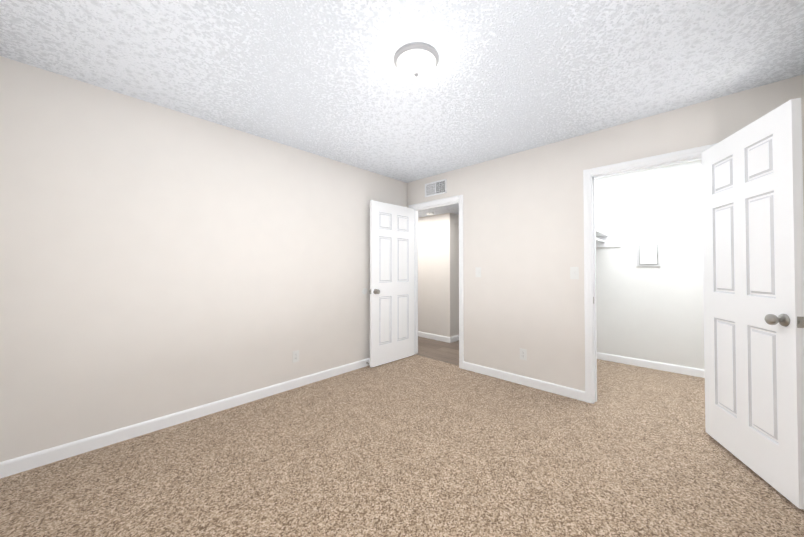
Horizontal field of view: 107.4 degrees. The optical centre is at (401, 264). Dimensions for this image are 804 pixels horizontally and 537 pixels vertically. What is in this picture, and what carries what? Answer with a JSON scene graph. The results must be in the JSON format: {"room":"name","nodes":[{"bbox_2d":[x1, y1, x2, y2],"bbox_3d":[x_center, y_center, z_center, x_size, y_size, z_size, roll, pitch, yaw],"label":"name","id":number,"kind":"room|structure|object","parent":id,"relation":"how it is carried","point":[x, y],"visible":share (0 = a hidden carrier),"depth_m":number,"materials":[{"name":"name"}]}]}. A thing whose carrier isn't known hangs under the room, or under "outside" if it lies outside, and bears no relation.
{"room":"empty bedroom","nodes":[
{"label":"empty bedroom","id":0,"kind":"room"},
{"bbox_2d":[0,56,406,461],"bbox_3d":[-1.237,0.023,2.934,0.115,2.440,3.675,-1,-1,44],"label":"wall","id":1,"kind":"structure","parent":0,"point":[156,261],"depth_m":2.20,"materials":[{"name":"beige paint"}]},
{"bbox_2d":[0,358,369,478],"bbox_3d":[-1.141,1.198,2.905,0.040,0.089,3.560,-1,-1,44],"label":"baseboard","id":2,"kind":"structure","parent":1,"relation":"attached to","point":[13,466],"depth_m":2.18,"materials":[{"name":"white wood"}]},
{"bbox_2d":[293,350,298,362],"bbox_3d":[-1.077,0.929,3.000,0.007,0.115,0.070,-1,-1,44],"label":"outlet","id":3,"kind":"object","parent":1,"relation":"attached to","point":[295,356],"visible":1,"depth_m":3.00,"materials":[{"name":"white plastic"}]},
{"bbox_2d":[0,354,803,536],"bbox_3d":[0.631,1.264,2.307,3.660,0.060,5.370,-1,-1,44],"label":"floor carpet","id":4,"kind":"object","parent":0,"point":[414,445],"visible":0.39,"depth_m":1.75,"materials":[{"name":"beige carpet"}]},
{"bbox_2d":[0,0,803,182],"bbox_3d":[0.631,-1.245,2.342,3.660,0.080,5.370,-1,-1,44],"label":"ceiling","id":5,"kind":"structure","parent":0,"point":[325,78],"depth_m":1.77,"materials":[{"name":"white paint"}]},
{"bbox_2d":[394,42,438,79],"bbox_3d":[0.084,-1.159,1.730,0.267,0.111,0.267,-1,-1,44],"label":"ceiling light fixture","id":6,"kind":"object","parent":5,"relation":"attached to","point":[416,60],"visible":1,"depth_m":1.66,"materials":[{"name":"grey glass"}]},
{"bbox_2d":[418,213,445,335],"bbox_3d":[0.174,0.059,5.505,1.560,2.440,0.115,-1,-1,44],"label":"wall","id":7,"kind":"structure","parent":0,"point":[438,274],"depth_m":5.09,"materials":[{"name":"beige paint"}]},
{"bbox_2d":[418,331,448,342],"bbox_3d":[0.167,1.234,5.407,1.663,0.089,0.013,-1,-1,44],"label":"baseboard","id":8,"kind":"structure","parent":7,"relation":"attached to","point":[440,337],"depth_m":5.04,"materials":[{"name":"white wood"}]},
{"bbox_2d":[416,336,458,365],"bbox_3d":[1.053,1.307,5.279,3.350,0.058,2.815,-1,-1,44],"label":"floor","id":9,"kind":"structure","parent":0,"point":[446,352],"depth_m":4.37,"materials":[{"name":"brown wood"}]},
{"bbox_2d":[418,203,458,217],"bbox_3d":[1.077,-0.893,5.335,3.350,0.080,2.745,-1,-1,44],"label":"ceiling","id":10,"kind":"structure","parent":0,"point":[453,208],"depth_m":4.67,"materials":[{"name":"white paint"}]},
{"bbox_2d":[446,213,458,336],"bbox_3d":[1.407,0.060,5.577,0.115,2.440,1.920,-1,-1,44],"label":"wall","id":11,"kind":"structure","parent":0,"point":[452,220],"depth_m":4.90,"materials":[{"name":"beige paint"}]},
{"bbox_2d":[449,335,458,342],"bbox_3d":[1.449,1.235,5.512,0.013,0.089,1.933,-1,-1,44],"label":"baseboard","id":12,"kind":"structure","parent":11,"relation":"attached to","point":[454,338],"depth_m":4.88,"materials":[{"name":"white wood"}]},
{"bbox_2d":[407,74,803,390],"bbox_3d":[1.354,0.025,3.083,3.660,2.440,0.115,-1,-1,44],"label":"wall","id":13,"kind":"structure","parent":0,"point":[523,230],"depth_m":2.95,"materials":[{"name":"beige paint"}]},
{"bbox_2d":[369,200,413,367],"bbox_3d":[-0.111,0.229,3.857,0.769,2.030,0.172,1,-1,-44],"label":"entry door","id":14,"kind":"structure","parent":13,"relation":"in","point":[391,291],"depth_m":3.81,"materials":[{"name":"white painted wood"},{"name":"satin nickel"}]},
{"bbox_2d":[425,179,446,196],"bbox_3d":[0.440,-1.008,3.885,0.350,0.180,0.008,-1,-1,44],"label":"air vent","id":15,"kind":"object","parent":13,"relation":"in","point":[436,188],"visible":1,"depth_m":3.87,"materials":[{"name":"white metal"}]},
{"bbox_2d":[409,195,463,368],"bbox_3d":[0.464,0.203,3.928,0.886,2.108,0.149,-1,-1,44],"label":"door frame","id":16,"kind":"structure","parent":13,"relation":"attached to","point":[439,203],"depth_m":3.76,"materials":[{"name":"white wood"}]},
{"bbox_2d":[476,267,480,276],"bbox_3d":[0.884,0.085,3.437,0.070,0.115,0.019,-1,-1,44],"label":"light switch","id":17,"kind":"object","parent":13,"relation":"attached to","point":[478,271],"visible":1,"depth_m":3.44,"materials":[{"name":"white plastic"}]},
{"bbox_2d":[520,348,526,360],"bbox_3d":[1.261,0.930,3.074,0.070,0.115,0.007,-1,-1,44],"label":"outlet","id":18,"kind":"object","parent":13,"relation":"attached to","point":[523,354],"visible":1,"depth_m":3.07,"materials":[{"name":"white plastic"}]},
{"bbox_2d":[463,361,584,401],"bbox_3d":[1.204,1.201,3.122,1.280,0.089,0.013,-1,-1,44],"label":"baseboard","id":19,"kind":"structure","parent":13,"relation":"attached to","point":[569,392],"depth_m":3.02,"materials":[{"name":"white wood"}]},
{"bbox_2d":[570,267,578,278],"bbox_3d":[1.605,0.076,2.751,0.070,0.115,0.019,-1,-1,44],"label":"light switch","id":20,"kind":"object","parent":13,"relation":"attached to","point":[574,272],"visible":1,"depth_m":2.75,"materials":[{"name":"white plastic"}]},
{"bbox_2d":[583,143,716,403],"bbox_3d":[2.022,0.182,2.444,0.861,2.108,0.149,-1,-1,44],"label":"door frame","id":21,"kind":"structure","parent":13,"relation":"attached to","point":[590,176],"depth_m":2.66,"materials":[{"name":"white wood"}]},
{"bbox_2d":[702,98,803,508],"bbox_3d":[2.092,0.188,1.805,0.172,2.030,0.744,0,-1,20],"label":"closet door","id":22,"kind":"structure","parent":13,"relation":"in","point":[753,231],"depth_m":1.68,"materials":[{"name":"white painted wood"},{"name":"satin nickel"}]},
{"bbox_2d":[595,160,704,369],"bbox_3d":[3.039,0.033,3.659,1.785,2.440,0.115,-1,-1,44],"label":"wall","id":23,"kind":"structure","parent":0,"point":[653,313],"depth_m":3.58,"materials":[{"name":"white paint"}]},
{"bbox_2d":[637,243,660,265],"bbox_3d":[3.002,-0.122,3.598,0.220,0.280,0.030,-1,-1,44],"label":"access panel","id":24,"kind":"object","parent":23,"relation":"attached to","point":[648,254],"visible":1,"depth_m":3.59,"materials":[{"name":"white"}]},
{"bbox_2d":[597,352,704,377],"bbox_3d":[3.037,1.208,3.557,1.670,0.089,0.013,-1,-1,44],"label":"baseboard","id":25,"kind":"structure","parent":23,"relation":"attached to","point":[696,372],"depth_m":3.55,"materials":[{"name":"white wood"}]},
{"bbox_3d":[1.890,0.033,3.663,0.115,2.440,1.465,-1,-1,44],"label":"wall","id":26,"kind":"structure","parent":0,"visible":0},
{"bbox_2d":[596,229,620,246],"bbox_3d":[2.121,-0.324,3.448,0.521,0.159,1.463,-1,-1,44],"label":"shelf","id":27,"kind":"object","parent":26,"relation":"attached to","point":[603,239],"visible":0.31,"depth_m":3.84,"materials":[{"name":"white wood"}]}
]}

